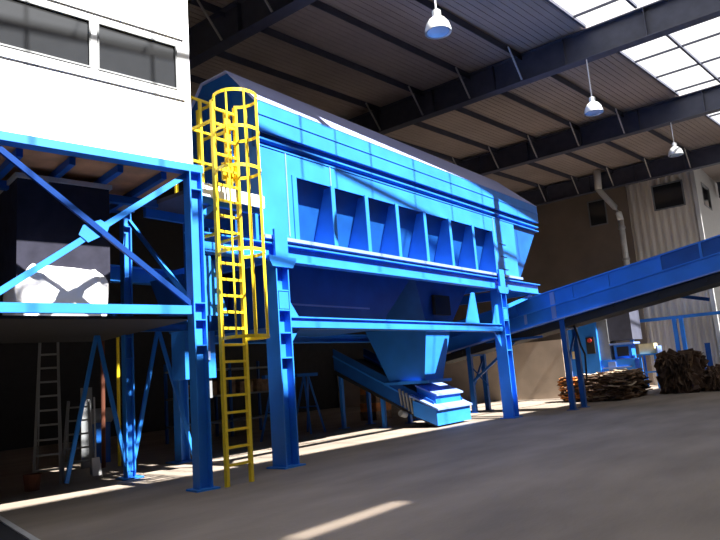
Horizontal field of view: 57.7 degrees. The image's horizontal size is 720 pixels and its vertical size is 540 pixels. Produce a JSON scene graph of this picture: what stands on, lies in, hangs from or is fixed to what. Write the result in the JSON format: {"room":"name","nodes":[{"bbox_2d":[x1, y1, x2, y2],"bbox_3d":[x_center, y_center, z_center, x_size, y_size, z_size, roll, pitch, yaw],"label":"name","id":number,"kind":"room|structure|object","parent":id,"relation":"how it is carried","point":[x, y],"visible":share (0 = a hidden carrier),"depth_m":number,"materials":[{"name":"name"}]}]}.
{"room":"waste facility","nodes":[
{"label":"waste facility","id":0,"kind":"room"},
{"bbox_2d":[0,181,375,450],"bbox_3d":[-12.089,0.780,27.407,0.200,12.500,52.000,-11,-12,37],"label":"wall","id":1,"kind":"structure","parent":0,"point":[18,361],"depth_m":29.23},
{"bbox_2d":[188,0,316,69],"bbox_3d":[-6.325,-6.483,20.781,19.100,1.000,0.400,-11,-12,37],"label":"beam","id":2,"kind":"structure","parent":1,"relation":"attached to","point":[243,19],"depth_m":18.60,"materials":[{"name":"metal"}]},
{"bbox_2d":[0,385,719,539],"bbox_3d":[9.510,4.820,22.684,38.000,0.200,72.000,-11,-12,37],"label":"floor","id":3,"kind":"structure","parent":0,"point":[642,467],"depth_m":10.72,"materials":[{"name":"concrete"}]},
{"bbox_2d":[0,516,39,539],"bbox_3d":[-5.144,3.370,7.870,3.400,0.070,2.880,-11,-12,37],"label":"pit","id":4,"kind":"object","parent":3,"relation":"on","point":[8,530],"visible":1,"depth_m":8.43,"materials":[{"name":"concrete"}]},
{"bbox_2d":[23,473,41,491],"bbox_3d":[-6.396,4.144,12.761,0.340,0.310,0.340,-11,-12,37],"label":"bucket","id":5,"kind":"object","parent":3,"relation":"on","point":[32,481],"visible":1,"depth_m":12.65,"materials":[{"name":"orange paint"}]},
{"bbox_2d":[32,342,61,483],"bbox_3d":[-6.790,3.054,14.270,0.555,3.019,1.741,0,-10,-23],"label":"step ladder","id":6,"kind":"object","parent":3,"relation":"on","point":[37,406],"visible":0.82,"depth_m":13.90,"materials":[{"name":"grey metal"}]},
{"bbox_2d":[62,399,94,477],"bbox_3d":[-6.495,3.855,15.106,0.661,1.669,0.988,-1,-10,-18],"label":"step ladder","id":7,"kind":"object","parent":3,"relation":"on","point":[66,431],"visible":0.82,"depth_m":14.93,"materials":[{"name":"metal"}]},
{"bbox_2d":[80,387,92,468],"bbox_3d":[-6.792,3.910,16.241,0.040,1.950,0.290,-11,-12,37],"label":"leaning board","id":8,"kind":"object","parent":3,"relation":"on","point":[84,424],"visible":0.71,"depth_m":16.18,"materials":[{"name":"grey paint"}]},
{"bbox_2d":[91,397,101,475],"bbox_3d":[-5.974,3.717,14.677,0.220,1.704,0.457,4,-13,-42],"label":"shovel","id":9,"kind":"object","parent":3,"relation":"on","point":[96,465],"visible":1,"depth_m":14.49,"materials":[{"name":"metal"}]},
{"bbox_2d":[92,407,112,462],"bbox_3d":[-6.843,4.375,17.346,0.400,1.400,0.750,-11,-12,37],"label":"gas cylinder","id":10,"kind":"object","parent":3,"relation":"on","point":[108,412],"visible":0.48,"depth_m":17.18,"materials":[{"name":"grey paint"}]},
{"bbox_2d":[100,340,105,467],"bbox_3d":[-6.349,3.127,16.157,0.095,3.400,0.100,-11,-12,37],"label":"pipe","id":11,"kind":"object","parent":3,"relation":"on","point":[103,427],"visible":0.66,"depth_m":16.04,"materials":[{"name":"brown metal"}]},
{"bbox_2d":[0,131,234,492],"bbox_3d":[-5.849,1.190,11.946,10.000,5.780,4.800,4,-12,-42],"label":"support frame","id":12,"kind":"object","parent":3,"relation":"on","point":[135,180],"visible":0.96,"depth_m":11.62,"materials":[{"name":"blue paint"}]},
{"bbox_2d":[0,172,111,315],"bbox_3d":[-5.459,-0.261,11.705,1.628,2.500,1.460,4,-12,-42],"label":"storage tank","id":13,"kind":"object","parent":12,"relation":"on","point":[34,225],"visible":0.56,"depth_m":11.21,"materials":[{"name":"grey"}]},
{"bbox_2d":[0,179,15,286],"bbox_3d":[-6.100,-0.629,11.332,0.060,1.800,1.180,4,-12,-42],"label":"curtain","id":14,"kind":"object","parent":13,"relation":"hanging from","point":[7,198],"depth_m":11.21,"materials":[{"name":"grey fabric"}]},
{"bbox_2d":[15,178,109,282],"bbox_3d":[-5.134,-0.696,11.369,1.540,1.800,0.070,4,-12,-42],"label":"curtain","id":15,"kind":"object","parent":13,"relation":"hanging from","point":[44,226],"depth_m":11.28,"materials":[{"name":"grey fabric"}]},
{"bbox_2d":[0,0,192,163],"bbox_3d":[-6.948,-4.436,11.365,7.200,5.270,3.300,4,-12,-42],"label":"cabin","id":16,"kind":"object","parent":12,"relation":"on","point":[105,74],"visible":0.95,"depth_m":11.24,"materials":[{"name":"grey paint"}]},
{"bbox_2d":[150,274,228,333],"bbox_3d":[-3.999,0.843,15.492,1.200,1.230,1.400,-11,-12,37],"label":"chute","id":17,"kind":"object","parent":12,"relation":"attached to","point":[164,296],"visible":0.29,"depth_m":15.27,"materials":[{"name":"blue paint"}]},
{"bbox_2d":[116,337,120,465],"bbox_3d":[-6.007,3.119,16.271,0.076,3.400,0.080,-11,-12,37],"label":"pipe","id":18,"kind":"object","parent":3,"relation":"on","point":[117,338],"visible":0.66,"depth_m":16.27,"materials":[{"name":"yellow metal"}]},
{"bbox_2d":[163,361,269,443],"bbox_3d":[-4.848,4.572,23.200,0.880,2.600,4.280,-11,-12,37],"label":"storage rack","id":19,"kind":"object","parent":3,"relation":"on","point":[260,416],"visible":0.52,"depth_m":23.02,"materials":[{"name":"blue metal"}]},
{"bbox_2d":[212,381,216,394],"bbox_3d":[-5.332,4.107,22.570,0.550,0.460,0.540,-11,-12,37],"label":"carton","id":20,"kind":"object","parent":19,"relation":"on","point":[214,384],"visible":0.14,"depth_m":22.54,"materials":[{"name":"cardboard"}]},
{"bbox_2d":[165,366,267,373],"bbox_3d":[-4.924,3.558,23.366,0.880,0.060,4.280,-11,-12,37],"label":"shelf","id":21,"kind":"object","parent":19,"relation":"attached to","point":[229,368],"depth_m":23.55,"materials":[{"name":"metal"}]},
{"bbox_2d":[164,390,268,400],"bbox_3d":[-4.857,4.444,23.221,0.880,0.060,4.280,-11,-12,37],"label":"shelf","id":22,"kind":"object","parent":19,"relation":"attached to","point":[230,392],"depth_m":22.97,"materials":[{"name":"grey paint"}]},
{"bbox_2d":[165,415,269,428],"bbox_3d":[-4.790,5.330,23.076,0.880,0.060,4.280,-11,-12,37],"label":"shelf","id":23,"kind":"object","parent":19,"relation":"attached to","point":[231,420],"depth_m":22.99,"materials":[{"name":"grey paint"}]},
{"bbox_2d":[212,379,235,394],"bbox_3d":[-4.827,4.144,23.215,0.550,0.520,0.580,-11,-12,37],"label":"carton","id":24,"kind":"object","parent":19,"relation":"on","point":[233,380],"visible":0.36,"depth_m":23.00,"materials":[{"name":"cardboard"}]},
{"bbox_2d":[235,381,252,392],"bbox_3d":[-4.315,4.269,23.846,0.550,0.400,0.620,-11,-12,37],"label":"carton","id":25,"kind":"object","parent":19,"relation":"on","point":[240,387],"visible":0.64,"depth_m":23.55,"materials":[{"name":"cardboard"}]},
{"bbox_2d":[250,378,268,391],"bbox_3d":[-3.809,4.306,24.492,0.550,0.460,0.660,-11,-12,37],"label":"carton","id":26,"kind":"object","parent":19,"relation":"on","point":[261,384],"visible":0.57,"depth_m":24.23,"materials":[{"name":"cardboard"}]},
{"bbox_2d":[192,87,269,486],"bbox_3d":[-2.315,0.252,12.045,1.356,7.130,0.849,-11,-12,37],"label":"ladder","id":27,"kind":"object","parent":3,"relation":"on","point":[230,172],"visible":1,"depth_m":12.01,"materials":[{"name":"yellow metal"}]},
{"bbox_2d":[260,375,269,441],"bbox_3d":[-2.516,4.177,19.859,0.881,1.967,1.000,-11,-12,37],"label":"trestle","id":28,"kind":"object","parent":3,"relation":"on","point":[264,376],"visible":0.18,"depth_m":19.71,"materials":[{"name":"blue paint"}]},
{"bbox_2d":[295,373,325,433],"bbox_3d":[-1.748,4.434,21.784,0.881,1.967,1.000,-11,-12,37],"label":"trestle","id":29,"kind":"object","parent":3,"relation":"on","point":[302,375],"visible":0.92,"depth_m":21.75,"materials":[{"name":"blue paint"}]},
{"bbox_2d":[110,205,540,469],"bbox_3d":[0.464,2.114,19.538,4.240,5.465,16.250,-11,-12,37],"label":"support frame","id":30,"kind":"object","parent":3,"relation":"on","point":[284,322],"visible":0.76,"depth_m":15.70,"materials":[{"name":"blue paint"}]},
{"bbox_2d":[142,182,264,239],"bbox_3d":[-3.218,-1.036,13.597,1.700,0.940,1.860,-11,-12,37],"label":"platform","id":31,"kind":"object","parent":30,"relation":"on","point":[170,208],"visible":0.45,"depth_m":13.46,"materials":[{"name":"paint"}]},
{"bbox_2d":[171,224,215,397],"bbox_3d":[-3.619,0.896,14.162,0.480,3.740,0.800,-11,-12,37],"label":"box","id":32,"kind":"object","parent":31,"relation":"hanging from","point":[179,340],"visible":0.51,"depth_m":13.78,"materials":[{"name":"blue paint"}]},
{"bbox_2d":[175,96,211,192],"bbox_3d":[-3.609,-2.494,14.301,0.560,2.455,0.700,-11,-12,37],"label":"guard rail","id":33,"kind":"object","parent":31,"relation":"on","point":[200,155],"visible":0.3,"depth_m":14.24,"materials":[{"name":"metal"}]},
{"bbox_2d":[215,265,466,385],"bbox_3d":[-0.014,1.836,19.464,2.630,3.340,9.700,-11,-12,37],"label":"hopper","id":34,"kind":"object","parent":30,"relation":"attached to","point":[405,357],"visible":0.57,"depth_m":18.83,"materials":[{"name":"blue paint"}]},
{"bbox_2d":[191,70,538,280],"bbox_3d":[1.408,-1.888,20.932,2.880,4.150,15.150,-11,-12,37],"label":"machine","id":35,"kind":"object","parent":30,"relation":"on","point":[334,183],"visible":0.84,"depth_m":17.20,"materials":[{"name":"blue paint"}]},
{"bbox_2d":[360,410,391,420],"bbox_3d":[0.641,5.772,26.025,0.800,0.325,1.000,-11,-12,37],"label":"carton","id":36,"kind":"object","parent":3,"relation":"on","point":[377,415],"visible":0.57,"depth_m":25.70,"materials":[{"name":"cardboard"}]},
{"bbox_2d":[360,402,390,411],"bbox_3d":[0.632,5.449,26.097,0.800,0.325,0.990,-11,-12,37],"label":"carton","id":37,"kind":"object","parent":36,"relation":"on","point":[376,407],"visible":0.5,"depth_m":25.77,"materials":[{"name":"orange cardboard"}]},
{"bbox_2d":[360,394,379,403],"bbox_3d":[0.623,5.126,26.170,0.800,0.325,0.980,-11,-12,37],"label":"carton","id":38,"kind":"object","parent":37,"relation":"on","point":[374,399],"visible":0.36,"depth_m":25.70,"materials":[{"name":"cardboard"}]},
{"bbox_2d":[360,388,365,394],"bbox_3d":[0.614,4.803,26.243,0.800,0.325,0.970,-11,-12,37],"label":"carton","id":39,"kind":"object","parent":38,"relation":"on","point":[362,392],"visible":0.07,"depth_m":26.02,"materials":[{"name":"orange cardboard"}]},
{"bbox_2d":[333,348,471,428],"bbox_3d":[1.265,3.855,22.086,4.230,2.740,2.373,-11,-12,37],"label":"conveyor","id":40,"kind":"object","parent":3,"relation":"on","point":[439,404],"visible":0.97,"depth_m":21.45,"materials":[{"name":"blue metal"}]},
{"bbox_2d":[416,387,460,403],"bbox_3d":[2.570,4.026,21.255,0.680,0.580,1.550,-11,-12,37],"label":"hood","id":41,"kind":"object","parent":40,"relation":"attached to","point":[440,395],"depth_m":20.86,"materials":[{"name":"blue paint"}]},
{"bbox_2d":[413,400,470,425],"bbox_3d":[2.658,4.509,21.052,0.850,0.790,2.080,-11,-12,37],"label":"hood","id":42,"kind":"object","parent":40,"relation":"attached to","point":[433,412],"depth_m":20.44,"materials":[{"name":"blue paint"}]},
{"bbox_2d":[557,377,586,401],"bbox_3d":[9.168,5.076,27.997,1.317,1.060,1.473,-11,-12,37],"label":"bale","id":43,"kind":"object","parent":3,"relation":"on","point":[562,382],"visible":0.42,"depth_m":27.59},
{"bbox_2d":[445,235,719,412],"bbox_3d":[10.534,1.183,21.840,18.230,6.534,1.540,-11,-12,37],"label":"conveyor","id":44,"kind":"object","parent":3,"relation":"on","point":[682,272],"visible":0.88,"depth_m":23.07,"materials":[{"name":"blue metal"}]},
{"bbox_2d":[567,310,643,376],"bbox_3d":[13.489,4.387,36.004,3.500,4.350,2.230,-11,-12,37],"label":"press","id":45,"kind":"object","parent":3,"relation":"on","point":[598,339],"visible":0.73,"depth_m":35.27,"materials":[{"name":"blue paint"}]},
{"bbox_2d":[593,169,629,265],"bbox_3d":[14.369,-1.822,36.990,1.352,8.157,0.403,-10,-11,31],"label":"duct","id":46,"kind":"object","parent":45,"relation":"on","point":[596,173],"visible":0.79,"depth_m":36.87,"materials":[{"name":"silver metal"}]},
{"bbox_2d":[609,342,639,345],"bbox_3d":[14.267,3.967,35.258,1.250,0.100,1.200,-11,-12,37],"label":"shelf","id":47,"kind":"object","parent":45,"relation":"attached to","point":[610,343],"depth_m":34.90,"materials":[{"name":"metal"}]},
{"bbox_2d":[577,368,652,400],"bbox_3d":[10.875,4.853,27.889,2.407,1.210,4.095,-11,-12,37],"label":"bale","id":48,"kind":"object","parent":3,"relation":"on","point":[616,384],"visible":1,"depth_m":26.65},
{"bbox_2d":[637,345,661,387],"bbox_3d":[15.186,5.053,34.034,1.020,2.150,1.000,-11,-12,37],"label":"stand","id":49,"kind":"object","parent":3,"relation":"on","point":[658,348],"visible":0.41,"depth_m":33.94,"materials":[{"name":"paint"}]},
{"bbox_2d":[638,343,656,353],"bbox_3d":[15.087,4.109,34.210,0.750,0.520,0.700,-11,-12,37],"label":"storage box","id":50,"kind":"object","parent":49,"relation":"on","point":[648,348],"visible":0.86,"depth_m":33.92,"materials":[{"name":"beige plastic"}]},
{"bbox_2d":[630,311,719,356],"bbox_3d":[18.157,4.198,35.059,7.200,3.720,0.180,-11,-12,37],"label":"gantry","id":51,"kind":"object","parent":3,"relation":"on","point":[680,317],"visible":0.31,"depth_m":35.63,"materials":[{"name":"blue metal"}]},
{"bbox_2d":[654,348,708,393],"bbox_3d":[14.038,4.375,28.669,2.093,1.929,2.465,-11,-12,37],"label":"bale","id":52,"kind":"object","parent":3,"relation":"on","point":[681,371],"visible":0.98,"depth_m":27.89},
{"bbox_2d":[704,343,713,368],"bbox_3d":[19.197,4.603,32.985,3.600,2.100,0.250,-11,-12,37],"label":"barrier","id":53,"kind":"object","parent":3,"relation":"on","point":[707,345],"visible":0.27,"depth_m":33.83,"materials":[{"name":"blue metal"}]},
{"bbox_2d":[703,364,719,391],"bbox_3d":[15.305,4.580,28.035,1.402,1.131,1.833,-11,-12,37],"label":"bale","id":54,"kind":"object","parent":3,"relation":"on","point":[711,374],"visible":0.99,"depth_m":27.53},
{"bbox_2d":[337,339,565,406],"bbox_3d":[4.247,5.780,35.262,14.100,2.750,0.300,-11,-12,37],"label":"wall partition","id":55,"kind":"structure","parent":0,"point":[538,366],"depth_m":32.19,"materials":[{"name":"beige concrete"}]},
{"bbox_2d":[187,0,719,206],"bbox_3d":[7.349,-7.384,25.659,41.110,0.138,72.000,-11,-12,37],"label":"ceiling","id":56,"kind":"structure","parent":0,"point":[521,25],"depth_m":24.06,"materials":[{"name":"grey metal"}]},
{"bbox_2d":[187,0,689,189],"bbox_3d":[-4.817,-6.790,22.370,14.371,0.250,53.694,-13,-13,43],"label":"trim","id":57,"kind":"structure","parent":56,"relation":"attached to","point":[207,6],"depth_m":23.74,"materials":[{"name":"paint"}]},
{"bbox_2d":[425,0,451,39],"bbox_3d":[1.632,-6.905,14.908,0.600,3.250,0.600,-11,-12,37],"label":"pendant lamp","id":58,"kind":"object","parent":56,"relation":"hanging from","point":[438,26],"visible":1,"depth_m":14.55,"materials":[{"name":"white metal"}]},
{"bbox_2d":[196,0,690,201],"bbox_3d":[3.456,-5.854,29.223,12.380,1.014,28.867,-13,-13,43],"label":"trim","id":59,"kind":"structure","parent":56,"relation":"attached to","point":[198,1],"depth_m":25.17,"materials":[{"name":"metal"}]},
{"bbox_2d":[348,0,719,134],"bbox_3d":[6.696,-7.240,22.195,38.000,1.000,0.400,-11,-12,37],"label":"beam","id":60,"kind":"structure","parent":56,"relation":"attached to","point":[660,18],"depth_m":22.27,"materials":[{"name":"metal"}]},
{"bbox_2d":[453,84,719,175],"bbox_3d":[12.079,-6.535,28.993,38.000,1.000,0.400,-11,-12,37],"label":"beam","id":61,"kind":"structure","parent":56,"relation":"attached to","point":[706,101],"depth_m":29.72,"materials":[{"name":"metal"}]},
{"bbox_2d":[545,0,637,27],"bbox_3d":[6.710,-8.755,16.518,7.066,0.110,8.700,-11,-12,37],"label":"window","id":62,"kind":"structure","parent":56,"relation":"attached to","point":[633,4],"depth_m":20.38,"materials":[{"name":"paint"}]},
{"bbox_2d":[584,59,603,116],"bbox_3d":[7.499,-5.999,21.302,0.600,1.890,0.600,-11,-12,37],"label":"pendant lamp","id":63,"kind":"object","parent":56,"relation":"hanging from","point":[593,108],"visible":1,"depth_m":21.09,"materials":[{"name":"white metal"}]},
{"bbox_2d":[618,32,719,95],"bbox_3d":[12.862,-8.165,22.974,6.806,0.110,8.300,-11,-12,37],"label":"window","id":64,"kind":"structure","parent":56,"relation":"attached to","point":[682,47],"depth_m":24.65,"materials":[{"name":"paint"}]},
{"bbox_2d":[668,122,683,157],"bbox_3d":[13.312,-5.582,27.789,0.600,1.490,0.600,-11,-12,37],"label":"pendant lamp","id":65,"kind":"object","parent":56,"relation":"hanging from","point":[675,151],"visible":1,"depth_m":27.59,"materials":[{"name":"white metal"}]},
{"bbox_2d":[705,113,719,126],"bbox_3d":[18.875,-7.587,29.288,6.589,0.110,8.300,-11,-12,37],"label":"window","id":66,"kind":"structure","parent":56,"relation":"attached to","point":[707,116],"depth_m":30.71,"materials":[{"name":"paint"}]},
{"bbox_2d":[452,171,719,384],"bbox_3d":[11.660,1.355,41.932,19.250,12.500,0.220,-11,-12,37],"label":"wall","id":67,"kind":"structure","parent":0,"point":[565,250],"depth_m":38.94,"materials":[{"name":"grey metal"}]},
{"bbox_2d":[587,199,607,226],"bbox_3d":[14.545,-3.495,40.021,1.100,1.600,0.140,-11,-12,37],"label":"window","id":68,"kind":"structure","parent":67,"relation":"in","point":[597,211],"depth_m":40.02,"materials":[{"name":"black glass"}]},
{"bbox_2d":[651,179,685,210],"bbox_3d":[17.728,-4.282,37.621,1.680,1.500,0.140,-11,-12,37],"label":"window","id":69,"kind":"structure","parent":67,"relation":"in","point":[667,195],"depth_m":37.61,"materials":[{"name":"black glass"}]},
{"bbox_2d":[689,170,719,356],"bbox_3d":[19.165,-0.174,36.070,0.220,12.500,0.220,-11,-12,37],"label":"trim","id":70,"kind":"structure","parent":67,"relation":"attached to","point":[692,173],"depth_m":36.31,"materials":[{"name":"white metal"}]},
{"bbox_2d":[694,169,719,323],"bbox_3d":[25.330,0.645,43.927,0.150,12.500,19.900,-11,-12,37],"label":"wall","id":71,"kind":"structure","parent":0,"point":[711,219],"depth_m":39.06,"materials":[{"name":"white metal"}]},
{"bbox_2d":[701,182,712,210],"bbox_3d":[20.748,-4.397,39.247,0.140,1.400,2.300,-11,-12,37],"label":"window","id":72,"kind":"structure","parent":71,"relation":"in","point":[705,190],"depth_m":39.42,"materials":[{"name":"black glass"}]},
{"bbox_3d":[23.973,-4.447,12.192,0.200,12.500,72.000,-11,-12,37],"label":"wall","id":73,"kind":"structure","parent":0,"visible":0},
{"bbox_2d":[516,143,719,205],"bbox_3d":[17.462,-5.831,35.791,38.000,1.000,0.400,-11,-12,37],"label":"beam","id":74,"kind":"structure","parent":73,"relation":"attached to","point":[707,156],"depth_m":37.30,"materials":[{"name":"metal"}]},
{"bbox_2d":[716,182,719,197],"bbox_3d":[30.554,-6.644,36.898,18.600,1.000,0.400,-11,-12,37],"label":"trim","id":75,"kind":"structure","parent":73,"relation":"attached to","point":[718,183],"depth_m":42.46,"materials":[{"name":"paint"}]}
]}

